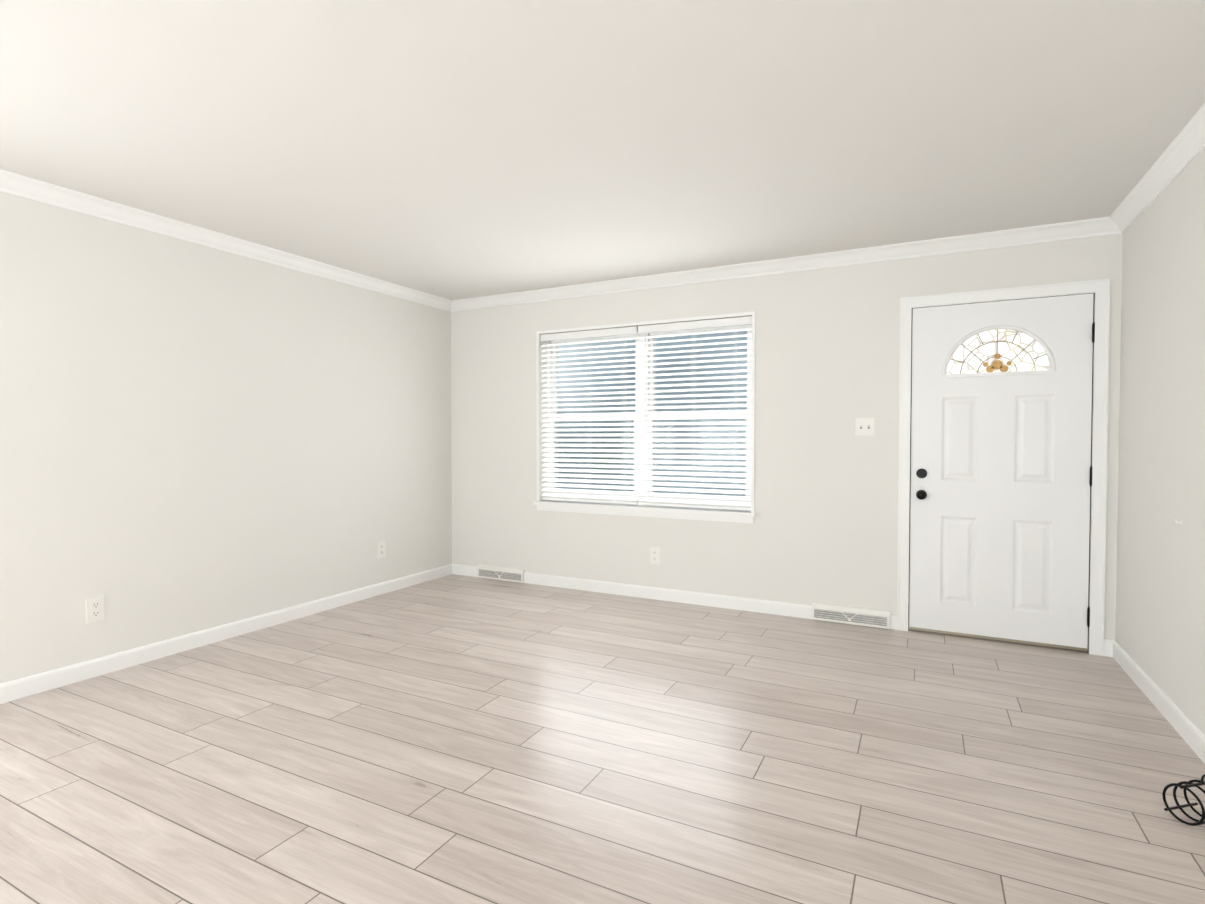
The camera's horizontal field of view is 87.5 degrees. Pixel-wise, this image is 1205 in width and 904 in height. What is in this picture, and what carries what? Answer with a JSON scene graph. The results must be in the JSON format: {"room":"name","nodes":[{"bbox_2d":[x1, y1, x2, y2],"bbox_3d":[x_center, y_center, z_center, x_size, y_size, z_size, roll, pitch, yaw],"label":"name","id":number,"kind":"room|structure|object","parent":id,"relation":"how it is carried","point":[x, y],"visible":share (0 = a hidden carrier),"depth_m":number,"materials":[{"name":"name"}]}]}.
{"room":"empty living room","nodes":[
{"label":"empty living room","id":0,"kind":"room"},
{"bbox_2d":[0,192,451,683],"bbox_3d":[-2.930,-0.055,2.764,0.150,2.440,7.000,1,1,27],"label":"wall","id":1,"kind":"structure","parent":0,"point":[194,437],"depth_m":3.65,"materials":[{"name":"paint"}]},
{"bbox_2d":[86,595,104,623],"bbox_3d":[-2.609,0.810,3.237,0.009,0.131,0.080,1,1,27],"label":"electrical outlet","id":2,"kind":"object","parent":1,"relation":"attached to","point":[95,610],"visible":1,"depth_m":3.23,"materials":[{"name":"white plastic"}]},
{"bbox_2d":[0,564,451,703],"bbox_3d":[-2.869,1.121,2.731,0.014,0.090,6.650,1,1,27],"label":"baseboard","id":3,"kind":"structure","parent":1,"relation":"attached to","point":[45,681],"depth_m":3.65,"materials":[{"name":"paint"}]},
{"bbox_2d":[0,169,452,311],"bbox_3d":[-2.842,-1.233,2.665,0.074,0.081,6.650,1,1,27],"label":"crown molding","id":4,"kind":"structure","parent":1,"relation":"attached to","point":[11,183],"depth_m":3.60,"materials":[{"name":"paint"}]},
{"bbox_2d":[377,541,385,558],"bbox_3d":[-1.736,0.767,4.946,0.009,0.131,0.080,1,1,27],"label":"electrical outlet","id":5,"kind":"object","parent":1,"relation":"attached to","point":[381,549],"visible":1,"depth_m":4.94,"materials":[{"name":"white plastic"}]},
{"bbox_2d":[0,574,1204,903],"bbox_3d":[-0.771,1.239,1.689,5.120,0.100,7.000,1,1,27],"label":"floor","id":6,"kind":"structure","parent":0,"point":[452,738],"depth_m":2.34,"materials":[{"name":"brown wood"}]},
{"bbox_2d":[1162,774,1204,825],"bbox_3d":[1.918,1.110,2.006,0.200,0.145,0.160,1,1,27],"label":"decor","id":7,"kind":"object","parent":6,"relation":"on","point":[1187,786],"visible":1,"depth_m":2.03,"materials":[{"name":"black metal"}]},
{"bbox_2d":[0,0,1204,299],"bbox_3d":[-0.771,-1.300,1.633,5.120,0.100,7.000,1,1,27],"label":"ceiling","id":8,"kind":"structure","parent":0,"point":[458,148],"depth_m":2.40,"materials":[{"name":"paint"}]},
{"bbox_2d":[451,233,1122,640],"bbox_3d":[0.803,-0.097,4.674,4.760,2.440,0.200,1,1,27],"label":"wall","id":9,"kind":"structure","parent":0,"point":[823,529],"depth_m":4.34,"materials":[{"name":"paint"}]},
{"bbox_2d":[477,564,524,582],"bbox_3d":[-0.881,1.049,5.427,0.480,0.108,0.037,1,1,27],"label":"air vent","id":10,"kind":"object","parent":9,"relation":"in","point":[501,573],"visible":1,"depth_m":5.41,"materials":[{"name":"white plastic"}]},
{"bbox_2d":[533,311,755,523],"bbox_3d":[0.294,-0.250,4.894,1.840,1.487,0.215,1,1,27],"label":"window unit","id":11,"kind":"structure","parent":9,"relation":"in","point":[644,415],"depth_m":4.84,"materials":[{"name":"plastic"}]},
{"bbox_2d":[650,547,659,564],"bbox_3d":[0.399,0.788,4.783,0.080,0.131,0.009,1,1,27],"label":"electrical outlet","id":12,"kind":"object","parent":9,"relation":"attached to","point":[654,555],"visible":1,"depth_m":4.78,"materials":[{"name":"white plastic"}]},
{"bbox_2d":[452,564,896,629],"bbox_3d":[0.274,1.075,4.850,3.622,0.090,0.014,1,1,27],"label":"baseboard","id":13,"kind":"structure","parent":9,"relation":"attached to","point":[697,598],"depth_m":4.73,"materials":[{"name":"paint"}]},
{"bbox_2d":[452,217,1107,310],"bbox_3d":[0.745,-1.273,4.524,4.590,0.081,0.074,1,1,27],"label":"crown molding","id":14,"kind":"structure","parent":9,"relation":"attached to","point":[1093,227],"depth_m":4.18,"materials":[{"name":"paint"}]},
{"bbox_2d":[812,602,889,628],"bbox_3d":[1.631,1.077,4.144,0.480,0.108,0.037,1,1,27],"label":"air vent","id":15,"kind":"object","parent":9,"relation":"in","point":[852,615],"visible":1,"depth_m":4.13,"materials":[{"name":"white plastic"}]},
{"bbox_2d":[855,418,874,435],"bbox_3d":[1.706,-0.164,4.090,0.115,0.115,0.016,1,1,27],"label":"switch plate","id":16,"kind":"object","parent":9,"relation":"attached to","point":[865,427],"visible":1,"depth_m":4.09,"materials":[{"name":"white plastic"}]},
{"bbox_2d":[909,293,1094,650],"bbox_3d":[2.360,0.116,3.763,0.925,2.030,0.109,1,1,27],"label":"door","id":17,"kind":"structure","parent":9,"relation":"in","point":[1001,466],"depth_m":3.76,"materials":[{"name":"paint"}]},
{"bbox_2d":[897,278,1110,655],"bbox_3d":[2.399,0.085,3.851,1.055,2.112,0.220,1,1,27],"label":"door frame","id":18,"kind":"structure","parent":9,"relation":"attached to","point":[1100,289],"depth_m":3.58,"materials":[{"name":"paint"}]},
{"bbox_2d":[1115,149,1204,734],"bbox_3d":[1.442,-0.005,0.530,0.150,2.440,7.000,1,1,27],"label":"wall","id":19,"kind":"structure","parent":0,"point":[1160,612],"depth_m":2.82,"materials":[{"name":"paint"}]},
{"bbox_2d":[1104,639,1204,763],"bbox_3d":[1.355,1.169,0.573,0.020,0.090,6.650,1,1,27],"label":"baseboard","id":20,"kind":"structure","parent":19,"relation":"attached to","point":[1191,734],"depth_m":2.82,"materials":[{"name":"paint"}]},
{"bbox_2d":[1104,103,1204,234],"bbox_3d":[1.331,-1.185,0.533,0.074,0.081,6.650,1,1,27],"label":"crown molding","id":21,"kind":"structure","parent":19,"relation":"attached to","point":[1184,149],"depth_m":2.79,"materials":[{"name":"paint"}]},
{"bbox_2d":[1174,519,1182,524],"bbox_3d":[2.421,0.293,2.646,0.025,0.024,0.024,1,1,27],"label":"hook","id":22,"kind":"object","parent":19,"relation":"attached to","point":[1180,521],"visible":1,"depth_m":2.64,"materials":[{"name":"white plastic"}]},
{"label":"outside","id":23,"kind":"structure","parent":0,"visible":0},
{"bbox_2d":[556,331,746,510],"bbox_3d":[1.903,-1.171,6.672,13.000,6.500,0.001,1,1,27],"label":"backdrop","id":24,"kind":"structure","parent":23,"point":[661,377],"depth_m":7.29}
]}

